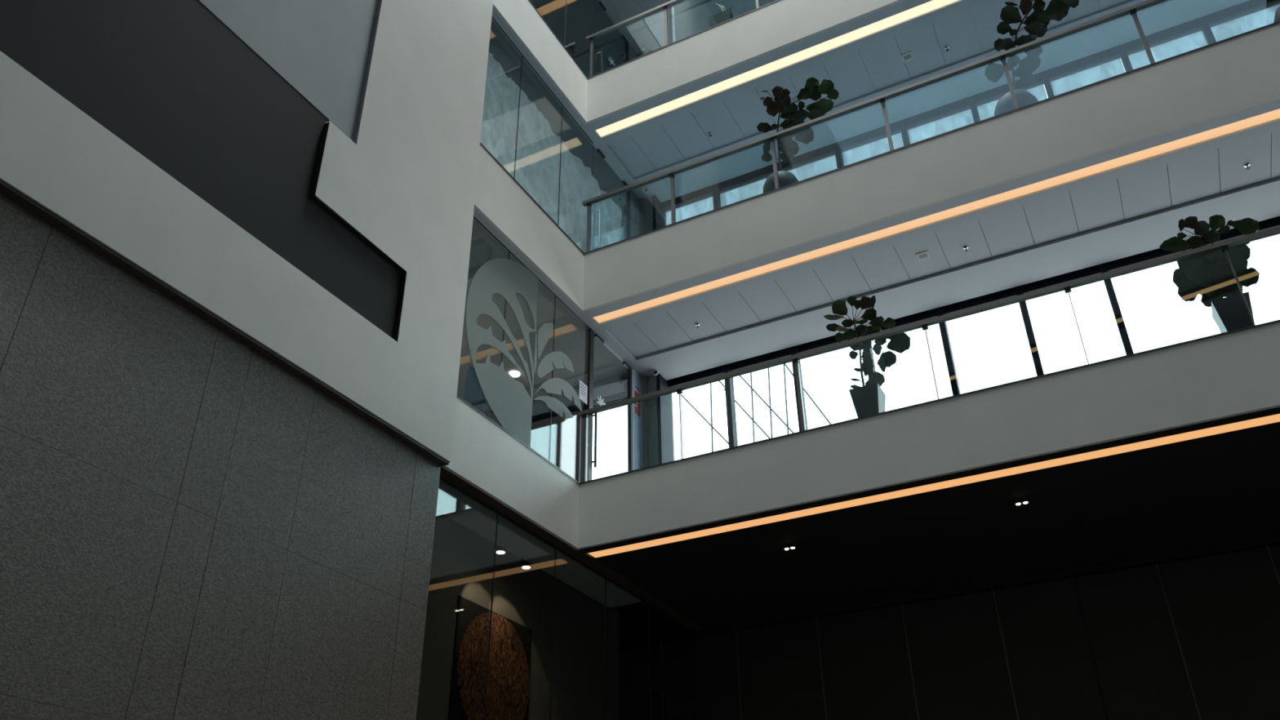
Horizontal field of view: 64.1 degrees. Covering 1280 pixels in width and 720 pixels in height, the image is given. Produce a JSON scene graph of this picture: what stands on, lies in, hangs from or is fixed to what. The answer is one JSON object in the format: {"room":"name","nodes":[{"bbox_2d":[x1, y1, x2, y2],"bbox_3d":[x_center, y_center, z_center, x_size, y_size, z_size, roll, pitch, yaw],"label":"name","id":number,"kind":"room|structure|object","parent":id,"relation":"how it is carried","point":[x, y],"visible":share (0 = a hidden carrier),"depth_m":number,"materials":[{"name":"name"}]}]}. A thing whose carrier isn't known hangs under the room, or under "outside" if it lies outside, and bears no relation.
{"room":"lobby","nodes":[
{"label":"lobby","id":0,"kind":"room"},
{"bbox_2d":[0,194,440,719],"bbox_3d":[-6.304,0.101,3.002,0.829,6.296,16.758,-16,-34,23],"label":"stone wall","id":1,"kind":"structure","parent":0,"point":[191,528],"depth_m":7.73,"materials":[{"name":"grey stone"}]},
{"bbox_2d":[0,0,493,466],"bbox_3d":[-6.425,-12.046,10.355,0.940,22.104,16.776,-16,-34,23],"label":"wall","id":2,"kind":"structure","parent":0,"point":[298,177],"depth_m":9.59,"materials":[{"name":"white paint"}]},
{"bbox_2d":[484,511,651,719],"bbox_3d":[-0.736,5.531,12.247,0.014,6.470,7.332,-16,-34,23],"label":"window","id":3,"kind":"structure","parent":2,"relation":"in","point":[497,511],"depth_m":12.77,"materials":[{"name":"black metal"}]},
{"bbox_2d":[416,511,619,719],"bbox_3d":[-2.120,5.660,12.928,0.290,6.990,7.300,-16,-34,23],"label":"wall","id":4,"kind":"structure","parent":0,"point":[462,563],"depth_m":14.83,"materials":[{"name":"brown glass"}]},
{"bbox_2d":[448,595,532,719],"bbox_3d":[-1.962,4.276,13.720,0.057,1.775,1.770,-16,-34,23],"label":"wall art","id":5,"kind":"object","parent":4,"relation":"attached to","point":[510,643],"visible":1,"depth_m":13.66,"materials":[{"name":"wood"}]},
{"bbox_2d":[530,214,626,482],"bbox_3d":[-2.857,-0.732,20.087,6.700,10.595,0.300,-16,-34,23],"label":"window","id":6,"kind":"structure","parent":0,"point":[566,433],"depth_m":17.74,"materials":[{"name":"grey"}]},
{"bbox_2d":[619,535,1279,719],"bbox_3d":[6.481,5.656,12.630,19.109,6.478,0.125,-16,-34,23],"label":"wall","id":7,"kind":"structure","parent":0,"point":[1104,646],"depth_m":14.36,"materials":[{"name":"grey metal"}]},
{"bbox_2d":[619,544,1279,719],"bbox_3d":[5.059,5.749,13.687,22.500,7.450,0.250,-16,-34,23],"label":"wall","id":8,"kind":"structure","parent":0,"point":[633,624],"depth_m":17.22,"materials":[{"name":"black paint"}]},
{"bbox_2d":[631,368,642,470],"bbox_3d":[-0.070,1.443,16.287,0.075,2.855,0.338,-16,-34,23],"label":"trim","id":9,"kind":"structure","parent":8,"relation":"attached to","point":[633,370],"depth_m":16.53,"materials":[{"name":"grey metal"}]},
{"bbox_2d":[439,319,1279,630],"bbox_3d":[3.252,1.253,12.431,22.480,0.937,7.405,-16,-34,23],"label":"balcony","id":10,"kind":"object","parent":8,"relation":"attached to","point":[1220,489],"visible":0.69,"depth_m":12.55,"materials":[{"name":"white paint"}]},
{"bbox_2d":[464,362,485,414],"bbox_3d":[-2.357,0.655,13.419,0.534,1.268,0.564,-16,-34,23],"label":"office chair","id":11,"kind":"object","parent":10,"relation":"on","point":[474,395],"visible":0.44,"depth_m":13.54,"materials":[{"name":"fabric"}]},
{"bbox_2d":[495,544,506,554],"bbox_3d":[-1.867,2.370,13.795,0.150,0.489,0.150,-16,-34,23],"label":"ceiling spotlight","id":12,"kind":"object","parent":10,"relation":"attached to","point":[500,550],"visible":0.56,"depth_m":13.65,"materials":[{"name":"black"}]},
{"bbox_2d":[520,558,531,569],"bbox_3d":[-1.578,2.668,14.266,0.150,0.489,0.150,-16,-34,23],"label":"ceiling spotlight","id":13,"kind":"object","parent":10,"relation":"attached to","point":[525,565],"visible":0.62,"depth_m":14.11,"materials":[{"name":"black"}]},
{"bbox_2d":[473,216,589,461],"bbox_3d":[-1.606,-0.112,13.713,0.024,2.880,3.630,-16,-34,23],"label":"window","id":14,"kind":"structure","parent":10,"relation":"on","point":[479,222],"depth_m":14.19,"materials":[{"name":"black metal"}]},
{"bbox_2d":[466,258,582,447],"bbox_3d":[-1.504,-0.016,13.853,0.002,2.820,2.873,-16,-34,23],"label":"decal","id":15,"kind":"object","parent":14,"relation":"attached to","point":[509,401],"visible":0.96,"depth_m":13.46},
{"bbox_2d":[578,380,587,404],"bbox_3d":[-0.835,0.476,15.075,0.002,0.310,0.230,-16,-34,23],"label":"paper notice","id":16,"kind":"object","parent":14,"relation":"attached to","point":[583,388],"visible":1,"depth_m":15.07,"materials":[{"name":"white paper"}]},
{"bbox_2d":[436,479,640,607],"bbox_3d":[-1.463,2.254,13.557,0.540,0.540,5.360,-16,-34,23],"label":"glass panel","id":17,"kind":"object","parent":10,"relation":"attached to","point":[452,504],"depth_m":13.33,"materials":[{"name":"clear glass"}]},
{"bbox_2d":[580,396,627,482],"bbox_3d":[-0.387,1.743,17.092,1.380,3.195,0.170,-16,-34,23],"label":"window","id":18,"kind":"structure","parent":10,"relation":"on","point":[615,401],"depth_m":17.61,"materials":[{"name":"black metal"}]},
{"bbox_2d":[583,328,633,480],"bbox_3d":[-0.448,1.044,15.621,0.158,2.855,1.385,-16,-34,23],"label":"door","id":19,"kind":"structure","parent":10,"relation":"on","point":[589,333],"depth_m":15.56,"materials":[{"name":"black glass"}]},
{"bbox_2d":[596,395,605,405],"bbox_3d":[-0.587,0.645,15.527,0.002,0.225,0.279,-16,-34,23],"label":"sticker","id":20,"kind":"object","parent":19,"relation":"attached to","point":[601,401],"visible":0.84,"depth_m":15.53,"materials":[{"name":"white paper"}]},
{"bbox_2d":[633,372,642,470],"bbox_3d":[-0.033,1.364,16.317,0.005,2.600,0.270,-16,-34,23],"label":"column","id":21,"kind":"structure","parent":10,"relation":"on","point":[637,380],"depth_m":16.49,"materials":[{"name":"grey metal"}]},
{"bbox_2d":[641,375,658,467],"bbox_3d":[0.238,1.569,16.503,0.272,2.852,0.380,-16,-34,23],"label":"column","id":22,"kind":"structure","parent":10,"relation":"on","point":[649,407],"depth_m":16.64,"materials":[{"name":"grey paint"}]},
{"bbox_2d":[781,544,798,551],"bbox_3d":[1.981,2.487,13.528,0.200,0.027,0.100,-16,-34,23],"label":"recessed light","id":23,"kind":"object","parent":10,"relation":"attached to","point":[793,546],"visible":1,"depth_m":13.51,"materials":[{"name":"black paint"}]},
{"bbox_2d":[823,295,910,417],"bbox_3d":[2.969,-0.021,13.131,1.058,2.015,0.402,-13,-33,18],"label":"potted plant","id":24,"kind":"object","parent":10,"relation":"on","point":[868,399],"visible":0.91,"depth_m":13.08,"materials":[{"name":"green plant"}]},
{"bbox_2d":[848,382,885,417],"bbox_3d":[2.877,0.637,12.780,0.370,0.528,0.370,-16,-34,23],"label":"pot","id":25,"kind":"object","parent":10,"relation":"on","point":[868,399],"depth_m":12.70,"materials":[{"name":"black ceramic"}]},
{"bbox_2d":[577,226,1279,482],"bbox_3d":[6.056,-0.674,11.213,15.580,1.170,0.095,-16,-34,23],"label":"glass balustrade","id":26,"kind":"object","parent":10,"relation":"on","point":[1224,246],"visible":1,"depth_m":12.58,"materials":[{"name":"silver metal"}]},
{"bbox_2d":[588,413,1279,557],"bbox_3d":[6.248,0.673,10.720,15.545,0.052,0.202,-16,-34,23],"label":"strip light","id":27,"kind":"object","parent":10,"relation":"attached to","point":[1274,418],"visible":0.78,"depth_m":11.81,"materials":[{"name":"brown"}]},
{"bbox_2d":[656,216,1279,464],"bbox_3d":[7.140,-0.445,13.649,15.700,3.220,0.475,-16,-34,23],"label":"window","id":28,"kind":"structure","parent":10,"relation":"on","point":[664,403],"depth_m":15.44,"materials":[{"name":"black metal"}]},
{"bbox_2d":[1012,498,1031,506],"bbox_3d":[4.607,1.723,12.331,0.200,0.027,0.100,-16,-34,23],"label":"recessed light","id":29,"kind":"object","parent":10,"relation":"attached to","point":[1028,500],"visible":1,"depth_m":12.31,"materials":[{"name":"black paint"}]},
{"bbox_2d":[1159,214,1259,333],"bbox_3d":[6.575,-0.969,11.525,1.049,1.880,0.404,-16,-34,23],"label":"potted plant","id":30,"kind":"object","parent":10,"relation":"on","point":[1210,275],"visible":0.88,"depth_m":11.59,"materials":[{"name":"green plant"}]},
{"bbox_2d":[1211,291,1254,333],"bbox_3d":[6.538,-0.387,11.179,0.370,0.528,0.370,-16,-34,23],"label":"pot","id":31,"kind":"object","parent":10,"relation":"on","point":[1229,313],"depth_m":11.11,"materials":[{"name":"black ceramic"}]},
{"bbox_2d":[994,89,1038,115],"bbox_3d":[5.125,-3.318,13.853,0.600,0.518,0.600,-16,-34,23],"label":"pot","id":32,"kind":"object","parent":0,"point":[1005,104],"depth_m":13.68,"materials":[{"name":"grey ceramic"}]},
{"bbox_3d":[9.578,-11.533,5.704,0.300,28.600,25.000,-16,-34,23],"label":"wall","id":33,"kind":"structure","parent":0,"visible":0},
{"bbox_2d":[629,44,636,60],"bbox_3d":[-0.165,-5.181,20.308,0.075,2.825,0.338,-16,-34,23],"label":"trim","id":34,"kind":"structure","parent":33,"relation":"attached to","point":[633,55],"depth_m":20.91,"materials":[{"name":"grey"}]},
{"bbox_2d":[630,190,639,237],"bbox_3d":[-0.118,-1.884,18.307,0.075,2.810,0.338,-16,-34,23],"label":"trim","id":35,"kind":"structure","parent":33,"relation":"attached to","point":[633,198],"depth_m":18.77,"materials":[{"name":"grey"}]},
{"bbox_2d":[529,0,776,77],"bbox_3d":[2.781,-8.959,17.881,22.485,1.042,5.965,-16,-34,23],"label":"glass balustrade","id":36,"kind":"object","parent":33,"relation":"attached to","point":[584,18],"visible":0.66,"depth_m":20.45,"materials":[{"name":"clear glass"}]},
{"bbox_2d":[640,45,644,50],"bbox_3d":[0.051,-6.395,20.969,0.118,0.075,0.124,-16,-34,23],"label":"security camera","id":37,"kind":"object","parent":36,"relation":"attached to","point":[642,47],"visible":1,"depth_m":20.95,"materials":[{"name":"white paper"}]},
{"bbox_2d":[457,21,1279,411],"bbox_3d":[2.875,-2.362,13.877,22.485,1.077,5.965,-16,-34,23],"label":"balcony","id":38,"kind":"object","parent":33,"relation":"attached to","point":[1127,210],"visible":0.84,"depth_m":14.12,"materials":[{"name":"white paint"}]},
{"bbox_2d":[509,370,519,377],"bbox_3d":[-2.086,0.235,16.980,0.180,0.020,0.180,-16,-34,23],"label":"recessed light","id":39,"kind":"object","parent":38,"relation":"attached to","point":[514,374],"visible":0.81,"depth_m":16.96,"materials":[{"name":"white"}]},
{"bbox_2d":[491,17,593,225],"bbox_3d":[-1.646,-3.434,15.746,0.024,2.830,3.660,-16,-34,23],"label":"window","id":40,"kind":"structure","parent":38,"relation":"on","point":[493,19],"depth_m":16.12,"materials":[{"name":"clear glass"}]},
{"bbox_2d":[480,52,622,253],"bbox_3d":[-1.599,-2.900,16.592,0.189,2.794,5.440,-16,-34,23],"label":"glass panel","id":41,"kind":"object","parent":38,"relation":"on","point":[537,167],"visible":0.41,"depth_m":16.81,"materials":[{"name":"clear glass"}]},
{"bbox_2d":[484,373,627,426],"bbox_3d":[-2.980,1.198,18.441,6.600,0.120,0.540,-16,-34,23],"label":"pelmet","id":42,"kind":"object","parent":38,"relation":"attached to","point":[615,388],"visible":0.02,"depth_m":17.48,"materials":[{"name":"grey"}]},
{"bbox_2d":[591,148,631,250],"bbox_3d":[-0.487,-2.274,17.655,0.158,2.810,1.345,-16,-34,23],"label":"door","id":43,"kind":"structure","parent":38,"relation":"on","point":[628,193],"depth_m":18.26,"materials":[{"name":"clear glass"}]},
{"bbox_2d":[638,195,653,234],"bbox_3d":[0.190,-1.758,18.523,0.272,2.807,0.380,-16,-34,23],"label":"column","id":44,"kind":"structure","parent":38,"relation":"on","point":[646,218],"depth_m":18.90,"materials":[{"name":"grey paint"}]},
{"bbox_2d":[651,369,657,375],"bbox_3d":[0.249,0.222,16.968,0.118,0.075,0.124,-16,-34,23],"label":"security camera","id":45,"kind":"object","parent":38,"relation":"attached to","point":[655,372],"visible":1,"depth_m":16.95,"materials":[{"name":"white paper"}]},
{"bbox_2d":[763,170,798,192],"bbox_3d":[2.111,-2.475,15.171,0.570,0.518,0.570,-16,-34,23],"label":"pot","id":46,"kind":"object","parent":38,"relation":"on","point":[785,178],"depth_m":15.00,"materials":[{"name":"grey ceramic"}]},
{"bbox_2d":[756,76,839,192],"bbox_3d":[2.431,-3.393,15.527,1.352,2.450,0.570,-16,-34,23],"label":"potted plant","id":47,"kind":"object","parent":38,"relation":"on","point":[793,117],"visible":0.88,"depth_m":15.67,"materials":[{"name":"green plant"}]},
{"bbox_2d":[582,0,1167,252],"bbox_3d":[6.008,-3.995,13.229,15.580,1.110,0.095,-16,-34,23],"label":"glass balustrade","id":48,"kind":"object","parent":38,"relation":"on","point":[1131,10],"visible":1,"depth_m":14.55,"materials":[{"name":"silver metal"}]},
{"bbox_2d":[915,250,930,261],"bbox_3d":[3.991,-1.468,14.403,0.170,0.012,0.170,-16,-34,23],"label":"ceiling plate","id":49,"kind":"object","parent":38,"relation":"attached to","point":[925,255],"visible":1,"depth_m":14.40,"materials":[{"name":"white paint"}]},
{"bbox_2d":[594,108,1279,322],"bbox_3d":[6.202,-2.560,12.683,15.545,0.036,0.202,-16,-34,23],"label":"strip light","id":50,"kind":"object","parent":38,"relation":"attached to","point":[1261,118],"visible":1,"depth_m":13.55,"materials":[{"name":"brown"}]},
{"bbox_2d":[963,245,968,252],"bbox_3d":[4.545,-1.545,14.246,0.068,0.058,0.066,-16,-34,23],"label":"sprinkler","id":51,"kind":"object","parent":38,"relation":"attached to","point":[966,247],"visible":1,"depth_m":14.24,"materials":[{"name":"silver metal"}]},
{"bbox_2d":[652,0,1279,230],"bbox_3d":[7.093,-3.772,15.669,15.700,3.175,0.475,-16,-34,23],"label":"window","id":52,"kind":"structure","parent":38,"relation":"on","point":[1251,15],"depth_m":17.03,"materials":[{"name":"black"}]},
{"bbox_2d":[984,0,1079,115],"bbox_3d":[5.496,-4.279,14.203,1.466,2.515,0.600,-16,-34,23],"label":"potted plant","id":53,"kind":"object","parent":38,"relation":"on","point":[1037,23],"visible":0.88,"depth_m":14.40,"materials":[{"name":"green plant"}]},
{"bbox_2d":[1244,163,1250,169],"bbox_3d":[7.646,-2.430,12.860,0.068,0.058,0.066,-16,-34,23],"label":"sprinkler","id":54,"kind":"object","parent":38,"relation":"attached to","point":[1246,165],"visible":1,"depth_m":12.86,"materials":[{"name":"silver metal"}]},
{"bbox_2d":[1273,5,1279,22],"bbox_3d":[8.306,-4.776,12.802,0.995,1.842,0.580,-16,-34,23],"label":"potted plant","id":55,"kind":"object","parent":38,"relation":"on","point":[1277,18],"visible":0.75,"depth_m":12.60,"materials":[{"name":"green plant"}]},
{"bbox_2d":[488,0,1248,216],"bbox_3d":[2.828,-5.662,15.879,22.485,1.057,5.965,-16,-34,23],"label":"balcony","id":56,"kind":"object","parent":33,"relation":"attached to","point":[872,65],"visible":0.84,"depth_m":16.75,"materials":[{"name":"white paint"}]},
{"bbox_2d":[564,0,566,46],"bbox_3d":[-1.694,-6.731,17.747,0.024,2.845,3.660,-16,-34,23],"label":"window","id":57,"kind":"structure","parent":56,"relation":"on","point":[566,0],"depth_m":18.11,"materials":[{"name":"clear glass"}]},
{"bbox_2d":[595,0,629,74],"bbox_3d":[-0.534,-5.571,19.657,0.158,2.825,1.345,-16,-34,23],"label":"door","id":58,"kind":"structure","parent":56,"relation":"on","point":[627,44],"depth_m":20.09,"materials":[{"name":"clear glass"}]},
{"bbox_2d":[608,54,615,65],"bbox_3d":[-0.548,-5.758,19.713,0.002,0.255,0.317,-16,-34,23],"label":"sticker","id":59,"kind":"object","parent":58,"relation":"attached to","point":[610,60],"visible":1,"depth_m":19.70,"materials":[{"name":"white paper"}]},
{"bbox_2d":[636,51,648,57],"bbox_3d":[0.143,-5.055,20.524,0.272,2.822,0.380,-16,-34,23],"label":"column","id":60,"kind":"structure","parent":56,"relation":"on","point":[638,55],"depth_m":21.12,"materials":[{"name":"grey paint"}]},
{"bbox_2d":[642,187,648,193],"bbox_3d":[0.104,-3.125,18.909,0.118,0.075,0.124,-16,-34,23],"label":"security camera","id":61,"kind":"object","parent":56,"relation":"attached to","point":[645,190],"visible":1,"depth_m":18.89,"materials":[{"name":"white plastic"}]},
{"bbox_2d":[586,0,759,76],"bbox_3d":[5.961,-7.286,15.226,15.580,1.110,0.095,-16,-34,23],"label":"railing","id":62,"kind":"object","parent":56,"relation":"on","point":[664,6],"visible":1,"depth_m":18.07,"materials":[{"name":"silver metal"}]},
{"bbox_2d":[709,2,733,26],"bbox_3d":[1.394,-5.838,17.322,0.407,0.776,0.150,-16,-34,23],"label":"planter","id":63,"kind":"object","parent":56,"relation":"on","point":[726,15],"visible":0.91,"depth_m":17.21,"materials":[{"name":"black"}]},
{"bbox_2d":[595,0,958,136],"bbox_3d":[6.155,-5.868,14.691,15.545,0.036,0.202,-16,-34,23],"label":"strip light","id":64,"kind":"object","parent":56,"relation":"attached to","point":[930,6],"visible":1,"depth_m":16.41,"materials":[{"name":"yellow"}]},
{"bbox_2d":[900,51,914,62],"bbox_3d":[4.271,-4.839,16.316,0.170,0.012,0.170,-16,-34,23],"label":"ceiling plate","id":65,"kind":"object","parent":56,"relation":"attached to","point":[908,56],"visible":1,"depth_m":16.30,"materials":[{"name":"white paint"}]},
{"bbox_2d":[944,45,949,51],"bbox_3d":[4.856,-4.918,16.154,0.068,0.058,0.066,-16,-34,23],"label":"sprinkler","id":66,"kind":"object","parent":56,"relation":"attached to","point":[946,47],"visible":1,"depth_m":16.15,"materials":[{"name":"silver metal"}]},
{"label":"outside","id":67,"kind":"structure","parent":0,"visible":0},
{"bbox_2d":[681,364,831,452],"bbox_3d":[2.293,1.297,19.631,3.814,5.459,0.033,-16,-34,23],"label":"cable bracing","id":68,"kind":"object","parent":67,"point":[785,365],"visible":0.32,"depth_m":19.88,"materials":[{"name":"grey metal"}]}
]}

